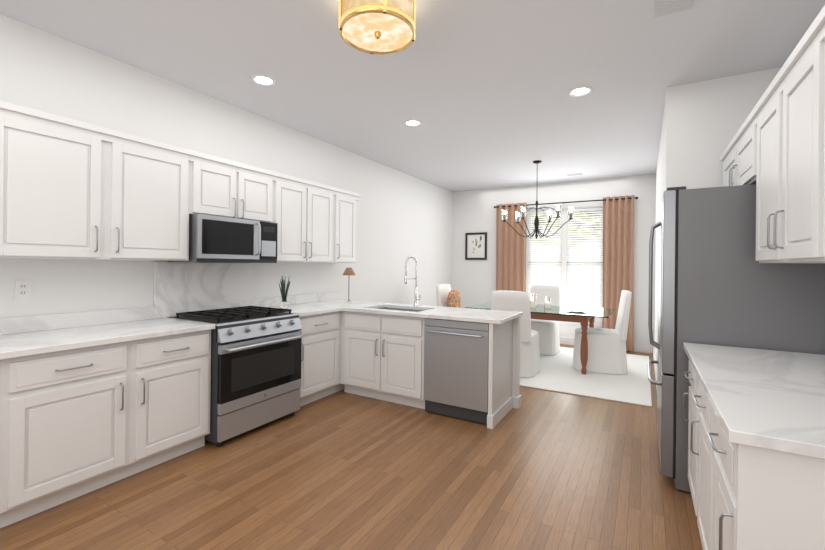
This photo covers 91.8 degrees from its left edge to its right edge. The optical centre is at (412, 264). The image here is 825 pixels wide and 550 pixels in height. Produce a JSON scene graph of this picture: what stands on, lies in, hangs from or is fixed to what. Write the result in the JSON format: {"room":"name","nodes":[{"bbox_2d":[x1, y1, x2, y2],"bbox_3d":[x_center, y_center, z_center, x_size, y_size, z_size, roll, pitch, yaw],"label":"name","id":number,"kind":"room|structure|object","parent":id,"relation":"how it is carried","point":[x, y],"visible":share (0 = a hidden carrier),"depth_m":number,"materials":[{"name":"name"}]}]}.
{"room":"kitchen","nodes":[
{"label":"kitchen","id":0,"kind":"room"},
{"bbox_2d":[0,14,452,317],"bbox_3d":[-1.512,-0.076,4.254,0.120,2.860,9.290,1,0,30],"label":"wall","id":1,"kind":"structure","parent":0,"point":[401,217],"depth_m":3.53,"materials":[{"name":"white paint"}]},
{"bbox_2d":[0,101,7,257],"bbox_3d":[-2.543,-0.467,1.995,0.350,0.850,0.638,1,0,30],"label":"upper cabinet","id":2,"kind":"object","parent":1,"relation":"attached to","point":[3,105],"depth_m":2.19,"materials":[{"name":"white wood"}]},
{"bbox_2d":[15,280,29,298],"bbox_3d":[-2.447,0.154,2.512,0.008,0.114,0.070,1,0,30],"label":"wall outlet plate","id":3,"kind":"object","parent":1,"relation":"attached to","point":[22,289],"visible":1,"depth_m":2.51,"materials":[{"name":"white plastic"}]},
{"bbox_2d":[8,103,111,259],"bbox_3d":[-2.298,-0.465,2.420,0.350,0.850,0.624,1,0,30],"label":"upper cabinet","id":4,"kind":"object","parent":1,"relation":"attached to","point":[72,189],"depth_m":2.39,"materials":[{"name":"white wood"}]},
{"bbox_2d":[108,130,195,260],"bbox_3d":[-2.001,-0.461,2.932,0.350,0.850,0.559,1,0,30],"label":"upper cabinet","id":5,"kind":"object","parent":1,"relation":"attached to","point":[154,182],"depth_m":2.84,"materials":[{"name":"white wood"}]},
{"bbox_2d":[153,262,251,318],"bbox_3d":[-1.826,0.204,3.575,0.017,0.451,0.913,1,0,30],"label":"backsplash","id":6,"kind":"structure","parent":1,"relation":"attached to","point":[179,287],"depth_m":3.50,"materials":[{"name":"stone"}]},
{"bbox_2d":[192,151,275,222],"bbox_3d":[-1.657,-0.640,3.525,0.350,0.485,0.810,1,0,30],"label":"upper cabinet","id":7,"kind":"object","parent":1,"relation":"attached to","point":[224,187],"depth_m":3.40,"materials":[{"name":"white wood"}]},
{"bbox_2d":[168,214,277,262],"bbox_3d":[-1.608,-0.207,3.488,0.470,0.370,0.765,1,0,30],"label":"microwave","id":8,"kind":"object","parent":7,"relation":"attached to","point":[212,238],"visible":0.96,"depth_m":3.31,"materials":[{"name":"silver metal"}]},
{"bbox_2d":[276,172,335,262],"bbox_3d":[-1.244,-0.453,4.241,0.350,0.850,0.846,1,0,30],"label":"upper cabinet","id":9,"kind":"object","parent":1,"relation":"attached to","point":[305,209],"depth_m":4.12,"materials":[{"name":"white wood"}]},
{"bbox_2d":[336,188,359,262],"bbox_3d":[-0.928,-0.450,4.788,0.350,0.850,0.416,1,0,30],"label":"upper cabinet","id":10,"kind":"object","parent":1,"relation":"attached to","point":[346,200],"depth_m":4.70,"materials":[{"name":"white wood"}]},
{"bbox_2d":[0,344,702,549],"bbox_3d":[0.363,1.424,3.160,4.490,0.100,9.290,1,0,30],"label":"floor","id":11,"kind":"structure","parent":0,"point":[540,469],"depth_m":2.43,"materials":[{"name":"brown wood"}]},
{"bbox_2d":[0,359,7,527],"bbox_3d":[-2.609,0.900,1.619,0.630,0.884,1.200,1,0,30],"label":"base cabinet","id":12,"kind":"object","parent":11,"relation":"on","point":[3,362],"depth_m":2.01,"materials":[{"name":"white wood"}]},
{"bbox_2d":[0,306,214,359],"bbox_3d":[-2.312,0.393,2.099,0.657,0.135,2.322,1,0,30],"label":"countertop","id":13,"kind":"structure","parent":12,"relation":"on","point":[29,335],"depth_m":2.57,"materials":[{"name":"stone"}]},
{"bbox_2d":[4,340,135,526],"bbox_3d":[-2.163,0.905,2.391,0.630,0.884,0.582,1,0,30],"label":"base cabinet","id":14,"kind":"object","parent":11,"relation":"on","point":[76,423],"depth_m":2.22,"materials":[{"name":"white wood"}]},
{"bbox_2d":[136,330,210,472],"bbox_3d":[-1.883,0.908,2.876,0.630,0.884,0.539,1,0,30],"label":"base cabinet","id":15,"kind":"object","parent":11,"relation":"on","point":[173,372],"depth_m":2.71,"materials":[{"name":"white wood"}]},
{"bbox_2d":[173,306,301,446],"bbox_3d":[-1.470,0.876,3.421,0.754,0.955,0.802,1,0,30],"label":"range","id":16,"kind":"object","parent":11,"relation":"on","point":[256,366],"visible":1,"depth_m":3.19,"materials":[{"name":"silver metal"}]},
{"bbox_2d":[299,311,343,406],"bbox_3d":[-1.180,0.915,4.090,0.630,0.884,0.631,1,0,30],"label":"base cabinet","id":17,"kind":"object","parent":11,"relation":"on","point":[321,333],"depth_m":3.96,"materials":[{"name":"white wood"}]},
{"bbox_2d":[252,294,339,316],"bbox_3d":[-1.175,0.405,4.061,0.660,0.135,0.582,1,0,30],"label":"countertop","id":18,"kind":"structure","parent":17,"relation":"on","point":[304,304],"depth_m":4.23,"materials":[{"name":"stone"}]},
{"bbox_2d":[279,276,289,308],"bbox_3d":[-1.266,0.270,3.963,0.111,0.332,0.127,1,0,30],"label":"potted plant","id":19,"kind":"object","parent":18,"relation":"on","point":[284,302],"visible":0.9,"depth_m":3.94,"materials":[{"name":"green plant"}]},
{"bbox_2d":[312,292,522,323],"bbox_3d":[-0.113,0.416,4.207,2.352,0.135,0.735,1,0,30],"label":"countertop","id":20,"kind":"structure","parent":17,"relation":"on","point":[434,312],"depth_m":3.89,"materials":[{"name":"stone"}]},
{"bbox_2d":[377,307,424,311],"bbox_3d":[-0.138,0.588,4.195,0.694,0.208,0.434,1,0,30],"label":"sink basin","id":21,"kind":"object","parent":20,"relation":"in","point":[401,309],"visible":0.06,"depth_m":4.42,"materials":[{"name":"silver metal"}]},
{"bbox_2d":[404,256,420,305],"bbox_3d":[0.010,0.174,4.342,0.137,0.550,0.188,1,0,30],"label":"faucet","id":22,"kind":"object","parent":20,"relation":"on","point":[416,287],"visible":1,"depth_m":4.38,"materials":[{"name":"silver metal"}]},
{"bbox_2d":[341,311,424,408],"bbox_3d":[-0.173,0.926,4.239,1.009,0.884,0.665,1,0,30],"label":"base cabinet","id":23,"kind":"object","parent":11,"relation":"on","point":[382,356],"depth_m":3.95,"materials":[{"name":"white wood"}]},
{"bbox_2d":[328,292,339,295],"bbox_3d":[-0.857,0.408,4.611,0.660,0.135,0.390,1,0,30],"label":"countertop","id":24,"kind":"structure","parent":23,"relation":"on","point":[329,293],"depth_m":5.01,"materials":[{"name":"stone"}]},
{"bbox_2d":[343,268,354,302],"bbox_3d":[-0.750,0.236,4.719,0.160,0.410,0.160,1,0,30],"label":"light","id":25,"kind":"object","parent":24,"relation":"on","point":[348,271],"visible":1,"depth_m":4.68,"materials":[{"name":"brown fabric"}]},
{"bbox_2d":[425,316,520,428],"bbox_3d":[0.567,0.934,3.810,0.737,0.884,0.665,1,0,30],"label":"base cabinet","id":26,"kind":"object","parent":11,"relation":"on","point":[504,395],"depth_m":3.63,"materials":[{"name":"white wood"}]},
{"bbox_2d":[424,318,488,423],"bbox_3d":[0.510,0.929,3.785,0.616,0.868,0.656,1,0,30],"label":"dishwasher","id":27,"kind":"object","parent":26,"relation":"in","point":[456,356],"visible":0.67,"depth_m":3.54,"materials":[{"name":"grey metal"}]},
{"bbox_2d":[520,347,651,406],"bbox_3d":[1.738,1.382,5.745,2.880,0.012,2.540,1,0,30],"label":"rug","id":28,"kind":"object","parent":11,"relation":"on","point":[557,372],"visible":0.38,"depth_m":4.76,"materials":[{"name":"white fabric"}]},
{"bbox_2d":[436,284,460,307],"bbox_3d":[0.761,0.838,6.347,0.687,1.052,0.561,1,0,30],"label":"end chair","id":29,"kind":"object","parent":28,"relation":"on","point":[446,296],"visible":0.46,"depth_m":6.33,"materials":[{"name":"white fabric"}]},
{"bbox_2d":[491,290,540,377],"bbox_3d":[1.351,0.844,5.207,0.561,1.052,0.687,1,0,30],"label":"chair","id":30,"kind":"object","parent":28,"relation":"on","point":[517,301],"visible":0.62,"depth_m":4.88,"materials":[{"name":"white fabric"}]},
{"bbox_2d":[465,302,614,373],"bbox_3d":[1.826,0.995,5.731,1.850,0.761,1.140,1,0,30],"label":"dining table","id":31,"kind":"object","parent":28,"relation":"on","point":[552,312],"visible":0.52,"depth_m":5.22,"materials":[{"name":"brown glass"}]},
{"bbox_2d":[530,293,536,307],"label":"decor","id":32,"kind":"object","parent":31,"relation":"on","point":[533,296],"depth_m":5.74,"materials":[{"name":"clear glass"}]},
{"bbox_2d":[545,297,549,307],"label":"decor","id":33,"kind":"object","parent":31,"relation":"on","point":[547,299],"depth_m":5.74,"materials":[{"name":"clear glass"}]},
{"bbox_2d":[567,309,586,311],"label":"decor","id":34,"kind":"object","parent":31,"relation":"on","point":[572,310],"depth_m":5.34,"materials":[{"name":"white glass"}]},
{"bbox_2d":[531,284,559,354],"bbox_3d":[2.074,0.852,6.456,0.561,1.052,0.687,1,0,30],"label":"chair","id":35,"kind":"object","parent":28,"relation":"on","point":[549,341],"visible":0.54,"depth_m":6.21,"materials":[{"name":"white fabric"}]},
{"bbox_2d":[572,290,631,374],"bbox_3d":[2.519,0.857,5.354,0.722,1.052,0.605,1,0,30],"label":"end chair","id":36,"kind":"object","parent":28,"relation":"on","point":[606,351],"visible":0.94,"depth_m":5.11,"materials":[{"name":"white fabric"}]},
{"bbox_2d":[682,361,693,485],"bbox_3d":[1.804,0.947,2.037,0.634,0.884,0.493,1,0,30],"label":"base cabinet","id":37,"kind":"object","parent":11,"relation":"on","point":[690,371],"depth_m":2.28,"materials":[{"name":"white wood"}]},
{"bbox_2d":[683,342,824,458],"bbox_3d":[1.545,0.434,1.603,0.657,0.135,1.508,1,0,30],"label":"countertop","id":38,"kind":"structure","parent":37,"relation":"on","point":[769,399],"depth_m":1.44,"materials":[{"name":"stone"}]},
{"bbox_2d":[690,371,705,549],"bbox_3d":[1.557,0.945,1.611,0.634,0.884,0.492,1,0,30],"label":"base cabinet","id":39,"kind":"object","parent":11,"relation":"on","point":[697,479],"depth_m":1.90,"materials":[{"name":"white wood"}]},
{"bbox_2d":[647,184,824,491],"bbox_3d":[2.072,0.457,2.709,0.819,1.869,0.890,1,0,30],"label":"refrigerator","id":40,"kind":"object","parent":11,"relation":"on","point":[719,284],"visible":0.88,"depth_m":2.37,"materials":[{"name":"grey metal"}]},
{"bbox_2d":[706,395,824,549],"bbox_3d":[1.311,0.942,1.184,0.634,0.884,0.493,1,0,30],"label":"base cabinet","id":41,"kind":"object","parent":11,"relation":"on","point":[745,497],"depth_m":1.10,"materials":[{"name":"white wood"}]},
{"bbox_2d":[0,0,824,191],"bbox_3d":[0.395,-1.536,3.160,4.490,0.100,9.290,1,0,30],"label":"ceiling","id":42,"kind":"structure","parent":0,"point":[479,89],"depth_m":2.99,"materials":[{"name":"white paint"}]},
{"bbox_2d":[251,75,275,85],"bbox_3d":[-1.211,-1.498,3.251,0.193,0.009,0.193,1,0,-15],"label":"recessed light","id":43,"kind":"object","parent":42,"relation":"in","point":[263,80],"depth_m":3.25,"materials":[{"name":"white plastic"}]},
{"bbox_2d":[338,0,415,54],"bbox_3d":[-0.188,-1.362,2.185,0.410,0.259,0.410,1,0,30],"label":"drum ceiling light","id":44,"kind":"object","parent":42,"relation":"attached to","point":[380,27],"visible":1,"depth_m":2.13,"materials":[{"name":"gold metal"}]},
{"bbox_2d":[403,120,421,126],"bbox_3d":[0.002,-1.485,4.190,0.193,0.009,0.193,1,0,-15],"label":"recessed light","id":45,"kind":"object","parent":42,"relation":"in","point":[412,123],"depth_m":4.19,"materials":[{"name":"white"}]},
{"bbox_2d":[501,160,573,238],"bbox_3d":[1.767,-0.916,5.684,0.971,1.109,0.664,1,0,30],"label":"chandelier","id":46,"kind":"object","parent":42,"relation":"hanging from","point":[520,213],"visible":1,"depth_m":5.66,"materials":[{"name":"grey metal"}]},
{"bbox_2d":[568,86,592,96],"bbox_3d":[1.423,-1.470,3.391,0.193,0.009,0.193,1,0,-15],"label":"recessed light","id":47,"kind":"object","parent":42,"relation":"in","point":[582,90],"depth_m":3.39,"materials":[{"name":"white"}]},
{"bbox_2d":[650,0,696,19],"bbox_3d":[1.440,-1.470,2.202,0.220,0.009,0.330,1,0,30],"label":"ceiling vent","id":48,"kind":"object","parent":42,"relation":"in","point":[661,8],"depth_m":2.27,"materials":[{"name":"white"}]},
{"bbox_2d":[452,174,655,344],"bbox_3d":[2.363,-0.035,7.309,3.530,2.860,0.120,1,0,30],"label":"wall","id":49,"kind":"structure","parent":0,"point":[474,281],"depth_m":7.23,"materials":[{"name":"white paint"}]},
{"bbox_2d":[465,232,486,259],"bbox_3d":[1.250,-0.369,7.870,0.445,0.535,0.025,1,0,30],"label":"picture frame","id":50,"kind":"object","parent":49,"relation":"attached to","point":[475,246],"visible":1,"depth_m":7.87,"materials":[{"name":"grey"}]},
{"bbox_2d":[526,201,602,326],"bbox_3d":[2.691,-0.026,7.097,1.500,2.120,0.160,1,0,30],"label":"window","id":51,"kind":"structure","parent":49,"relation":"in","point":[564,251],"depth_m":7.08,"materials":[{"name":"white"}]},
{"bbox_2d":[528,208,602,318],"bbox_3d":[2.683,-0.035,7.084,1.240,1.885,0.040,1,0,30],"label":"window blinds","id":52,"kind":"object","parent":51,"relation":"attached to","point":[568,275],"visible":0.73,"depth_m":7.00,"materials":[{"name":"white"}]},
{"bbox_2d":[494,195,637,351],"bbox_3d":[2.579,0.125,7.026,2.394,2.515,0.111,1,0,30],"label":"curtain","id":53,"kind":"object","parent":49,"relation":"attached to","point":[618,244],"visible":0.71,"depth_m":6.62,"materials":[{"name":"linen fabric"},{"name":"black metal"}]},
{"bbox_2d":[559,337,651,352],"bbox_3d":[2.315,1.330,7.251,3.530,0.130,0.015,1,0,30],"label":"baseboard","id":54,"kind":"structure","parent":49,"relation":"attached to","point":[642,348],"depth_m":6.48,"materials":[{"name":"white wood"}]},
{"bbox_2d":[654,67,781,365],"bbox_3d":[3.368,-0.024,4.683,0.840,2.860,3.660,1,0,30],"label":"wall","id":55,"kind":"structure","parent":0,"point":[702,122],"depth_m":3.20,"materials":[{"name":"white paint"}]},
{"bbox_2d":[652,345,656,388],"bbox_3d":[3.169,1.339,5.223,0.019,0.130,2.610,1,0,30],"label":"baseboard","id":56,"kind":"structure","parent":55,"relation":"attached to","point":[653,351],"depth_m":5.34,"materials":[{"name":"white wood"}]},
{"bbox_2d":[720,111,751,186],"bbox_3d":[2.260,-0.659,2.544,0.382,0.365,1.060,1,0,30],"label":"upper cabinet","id":57,"kind":"object","parent":55,"relation":"attached to","point":[736,158],"depth_m":2.52,"materials":[{"name":"white wood"}]},
{"bbox_3d":[1.354,-0.046,0.482,0.120,2.860,5.630,1,0,30],"label":"wall","id":58,"kind":"structure","parent":0,"visible":0},
{"bbox_2d":[752,18,815,262],"bbox_3d":[1.773,-0.429,1.675,0.350,0.836,0.930,1,0,30],"label":"upper cabinet","id":59,"kind":"object","parent":58,"relation":"attached to","point":[774,151],"depth_m":1.69,"materials":[{"name":"white wood"}]},
{"bbox_2d":[812,5,824,262],"bbox_3d":[1.423,-0.432,1.071,0.350,0.836,0.465,1,0,30],"label":"upper cabinet","id":60,"kind":"object","parent":58,"relation":"attached to","point":[818,74],"depth_m":1.38,"materials":[{"name":"white wood"}]},
{"label":"outside","id":61,"kind":"structure","parent":0,"visible":0},
{"bbox_2d":[531,211,600,307],"bbox_3d":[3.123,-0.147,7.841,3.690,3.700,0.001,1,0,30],"label":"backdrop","id":62,"kind":"structure","parent":61,"point":[570,253],"depth_m":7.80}
]}

